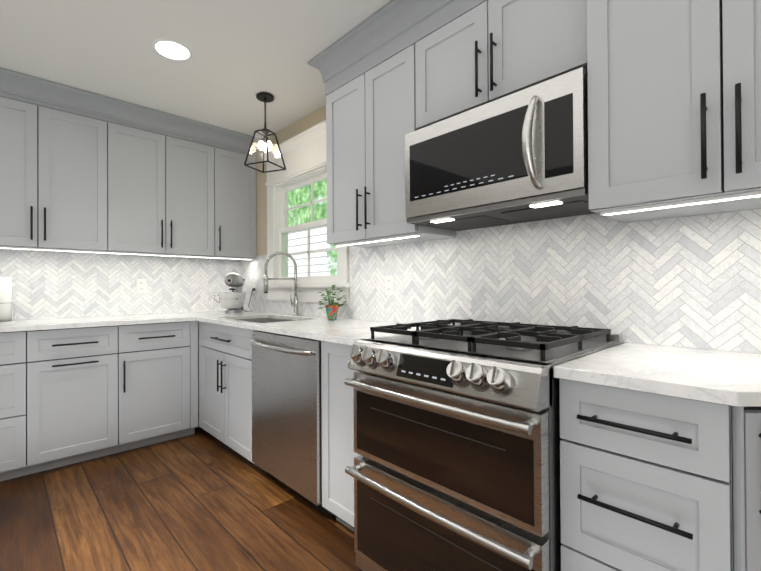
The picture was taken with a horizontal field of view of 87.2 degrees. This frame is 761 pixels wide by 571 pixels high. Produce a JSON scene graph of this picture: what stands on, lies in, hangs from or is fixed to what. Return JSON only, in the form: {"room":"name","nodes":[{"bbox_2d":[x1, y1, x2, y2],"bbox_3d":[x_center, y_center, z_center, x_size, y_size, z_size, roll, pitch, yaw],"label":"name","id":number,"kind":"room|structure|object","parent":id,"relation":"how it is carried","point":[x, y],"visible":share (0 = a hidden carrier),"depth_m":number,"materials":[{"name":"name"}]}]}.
{"room":"kitchen","nodes":[
{"label":"kitchen","id":0,"kind":"room"},
{"bbox_2d":[27,312,198,411],"bbox_3d":[-3.061,-0.050,2.348,4.840,2.490,0.120,0,0,-44],"label":"wall","id":1,"kind":"structure","parent":0,"point":[198,361],"depth_m":3.61,"materials":[{"name":"beige paint"}]},
{"bbox_2d":[0,75,119,254],"bbox_3d":[-2.349,-0.771,2.725,0.882,1.048,0.322,0,0,-44],"label":"upper cabinet","id":2,"kind":"object","parent":1,"relation":"attached to","point":[83,171],"depth_m":2.68,"materials":[{"name":"paint"}]},
{"bbox_2d":[0,249,240,319],"bbox_3d":[-2.332,-0.014,2.954,2.691,0.504,0.008,0,0,-44],"label":"backsplash","id":3,"kind":"structure","parent":1,"relation":"attached to","point":[46,284],"depth_m":3.13,"materials":[{"name":"white tile"}]},
{"bbox_2d":[136,279,146,292],"bbox_3d":[-1.968,0.005,3.290,0.072,0.116,0.008,0,0,-44],"label":"electrical outlet","id":4,"kind":"object","parent":3,"relation":"attached to","point":[141,285],"visible":1,"depth_m":3.29,"materials":[{"name":"white plastic"}]},
{"bbox_2d":[120,107,223,258],"bbox_3d":[-1.798,-0.771,3.251,0.882,1.048,0.322,0,0,-44],"label":"upper cabinet","id":5,"kind":"object","parent":1,"relation":"attached to","point":[172,173],"depth_m":3.15,"materials":[{"name":"paint"}]},
{"bbox_2d":[224,135,257,259],"bbox_3d":[-1.407,-0.771,3.624,0.437,1.048,0.322,0,0,-44],"label":"upper cabinet","id":6,"kind":"object","parent":1,"relation":"attached to","point":[239,179],"depth_m":3.55,"materials":[{"name":"paint"}]},
{"bbox_2d":[0,412,361,570],"bbox_3d":[-0.873,1.145,0.055,4.600,0.050,6.200,0,0,-44],"label":"floor","id":7,"kind":"structure","parent":0,"point":[200,499],"depth_m":1.94,"materials":[{"name":"brown wood"}]},
{"bbox_2d":[0,330,43,480],"bbox_3d":[-2.453,0.705,2.406,0.577,0.872,0.617,0,0,-44],"label":"base cabinet","id":8,"kind":"object","parent":7,"relation":"on","point":[21,352],"depth_m":2.33,"materials":[{"name":"paint"}]},
{"bbox_2d":[0,313,191,331],"bbox_3d":[-2.272,0.252,2.565,1.860,0.030,0.646,0,0,-44],"label":"countertop","id":9,"kind":"structure","parent":8,"relation":"on","point":[98,321],"depth_m":2.67,"materials":[{"name":"stone"}]},
{"bbox_2d":[0,270,15,322],"bbox_3d":[-2.445,0.066,2.554,0.170,0.342,0.170,0,0,-44],"label":"paper towel","id":10,"kind":"object","parent":9,"relation":"on","point":[6,302],"visible":1,"depth_m":2.54,"materials":[{"name":"white paper"}]},
{"bbox_2d":[44,325,131,470],"bbox_3d":[-2.101,0.705,2.742,0.517,0.872,0.617,0,0,-44],"label":"base cabinet","id":11,"kind":"object","parent":7,"relation":"on","point":[68,396],"depth_m":2.55,"materials":[{"name":"paint"}]},
{"bbox_2d":[132,321,197,448],"bbox_3d":[-1.793,0.705,3.036,0.573,0.872,0.617,0,0,-44],"label":"base cabinet","id":12,"kind":"object","parent":7,"relation":"on","point":[164,355],"depth_m":2.86,"materials":[{"name":"paint"}]},
{"bbox_2d":[250,330,335,518],"bbox_3d":[-0.318,0.692,2.289,0.672,0.867,0.664,0,0,-44],"label":"dishwasher","id":13,"kind":"object","parent":7,"relation":"on","point":[286,418],"visible":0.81,"depth_m":2.03,"materials":[{"name":"silver metal"}]},
{"bbox_2d":[321,341,359,531],"bbox_3d":[0.061,0.689,1.956,0.617,0.872,0.328,0,0,-44],"label":"base cabinet","id":14,"kind":"object","parent":7,"relation":"on","point":[337,398],"depth_m":1.79,"materials":[{"name":"paint"}]},
{"bbox_2d":[196,310,243,313],"bbox_3d":[-1.371,0.251,3.424,0.390,0.030,0.646,0,0,-44],"label":"countertop","id":15,"kind":"structure","parent":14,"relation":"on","point":[209,312],"depth_m":3.49,"materials":[{"name":"stone"}]},
{"bbox_2d":[213,272,254,312],"bbox_3d":[-1.256,0.059,3.492,0.364,0.352,0.303,0,0,-44],"label":"stand mixer","id":16,"kind":"object","parent":15,"relation":"on","point":[234,300],"visible":1,"depth_m":3.37,"materials":[{"name":"silver metal"}]},
{"bbox_2d":[180,310,420,345],"bbox_3d":[-0.713,0.244,2.746,0.647,0.030,2.536,0,0,-44],"label":"countertop","id":17,"kind":"structure","parent":14,"relation":"on","point":[345,331],"depth_m":2.28,"materials":[{"name":"stone"}]},
{"bbox_2d":[241,318,291,322],"bbox_3d":[-0.818,0.370,2.825,0.441,0.218,0.736,0,0,-44],"label":"sink","id":18,"kind":"object","parent":17,"relation":"in","point":[263,320],"visible":0.06,"depth_m":3.17,"materials":[{"name":"silver metal"}]},
{"bbox_2d":[263,252,298,315],"bbox_3d":[-0.755,-0.014,3.038,0.223,0.488,0.187,0,0,-44],"label":"faucet","id":19,"kind":"object","parent":17,"relation":"on","point":[294,303],"visible":1,"depth_m":3.03,"materials":[{"name":"silver metal"}]},
{"bbox_2d":[318,285,346,319],"bbox_3d":[-0.322,0.110,2.610,0.210,0.230,0.198,0,0,-44],"label":"potted plant","id":20,"kind":"object","parent":17,"relation":"on","point":[331,311],"visible":0.98,"depth_m":2.58,"materials":[{"name":"green plant"}]},
{"bbox_2d":[344,319,622,570],"bbox_3d":[0.373,0.639,1.498,0.744,0.964,0.753,0,0,-44],"label":"range","id":21,"kind":"object","parent":7,"relation":"on","point":[456,466],"visible":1,"depth_m":1.23,"materials":[{"name":"silver metal"}]},
{"bbox_2d":[559,379,760,570],"bbox_3d":[0.965,0.679,0.983,0.653,0.873,0.796,0,0,-44],"label":"base cabinet","id":22,"kind":"object","parent":7,"relation":"on","point":[653,482],"visible":0.94,"depth_m":0.91,"materials":[{"name":"paint"}]},
{"bbox_2d":[554,342,760,406],"bbox_3d":[0.975,0.225,0.978,0.645,0.030,0.826,0,0,-44],"label":"countertop","id":23,"kind":"structure","parent":22,"relation":"on","point":[731,378],"depth_m":0.99,"materials":[{"name":"stone"}]},
{"bbox_2d":[0,0,390,137],"bbox_3d":[-0.887,-1.359,0.068,4.840,0.080,6.440,0,0,-44],"label":"ceiling","id":24,"kind":"structure","parent":0,"point":[244,53],"depth_m":2.21,"materials":[{"name":"white paint"}]},
{"bbox_2d":[153,39,191,59],"bbox_3d":[-1.150,-1.303,2.212,0.188,0.006,0.188,0,0,-44],"label":"recessed light","id":25,"kind":"object","parent":24,"relation":"in","point":[172,49],"visible":1,"depth_m":2.20,"materials":[{"name":"white plastic"}]},
{"bbox_2d":[244,92,285,172],"bbox_3d":[-0.791,-1.057,2.744,0.202,0.496,0.202,0,0,22],"label":"pendant light","id":26,"kind":"object","parent":24,"relation":"hanging from","point":[264,144],"visible":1,"depth_m":2.73,"materials":[{"name":"black metal"}]},
{"bbox_2d":[256,105,759,353],"bbox_3d":[0.828,-0.075,1.690,0.120,2.490,6.200,0,0,-44],"label":"wall","id":27,"kind":"structure","parent":0,"point":[310,120],"depth_m":3.54,"materials":[{"name":"beige paint"}]},
{"bbox_2d":[261,120,349,303],"bbox_3d":[-0.573,-0.512,3.112,0.180,1.275,1.165,0,0,-44],"label":"window","id":28,"kind":"structure","parent":27,"relation":"in","point":[304,155],"depth_m":3.15,"materials":[{"name":"white wood"}]},
{"bbox_2d":[308,0,611,247],"bbox_3d":[0.267,-0.780,1.899,0.396,1.068,1.585,0,0,-44],"label":"upper cabinet","id":29,"kind":"object","parent":27,"relation":"attached to","point":[410,66],"depth_m":1.80,"materials":[{"name":"paint"}]},
{"bbox_2d":[405,67,594,230],"bbox_3d":[0.489,-0.476,1.621,0.456,0.396,0.749,0,0,-44],"label":"over-the-range microwave","id":30,"kind":"object","parent":29,"relation":"attached to","point":[521,156],"visible":0.96,"depth_m":1.45,"materials":[{"name":"silver metal"}]},
{"bbox_2d":[241,209,760,353],"bbox_3d":[0.160,-0.041,2.297,0.008,0.524,4.400,0,0,-44],"label":"backsplash","id":31,"kind":"structure","parent":27,"relation":"attached to","point":[691,281],"depth_m":1.61,"materials":[{"name":"white tile"}]},
{"bbox_2d":[254,280,257,292],"bbox_3d":[-1.141,0.012,3.650,0.008,0.116,0.072,0,0,-44],"label":"electrical outlet","id":32,"kind":"object","parent":31,"relation":"attached to","point":[256,286],"visible":0.81,"depth_m":3.63,"materials":[{"name":"white plastic"}]},
{"bbox_2d":[385,276,393,294],"bbox_3d":[0.053,0.000,2.398,0.008,0.116,0.072,0,0,-44],"label":"electrical outlet","id":33,"kind":"object","parent":31,"relation":"attached to","point":[389,285],"visible":1,"depth_m":2.39,"materials":[{"name":"white plastic"}]},
{"bbox_2d":[589,0,760,222],"bbox_3d":[0.999,-0.779,1.142,0.382,1.086,0.639,0,0,-44],"label":"upper cabinet","id":34,"kind":"object","parent":27,"relation":"attached to","point":[674,108],"depth_m":1.08,"materials":[{"name":"paint"}]},
{"label":"outside","id":35,"kind":"structure","parent":0,"visible":0},
{"bbox_2d":[288,179,336,276],"bbox_3d":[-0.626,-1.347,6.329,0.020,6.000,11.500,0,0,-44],"label":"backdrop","id":36,"kind":"structure","parent":35,"point":[304,210],"depth_m":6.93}
]}

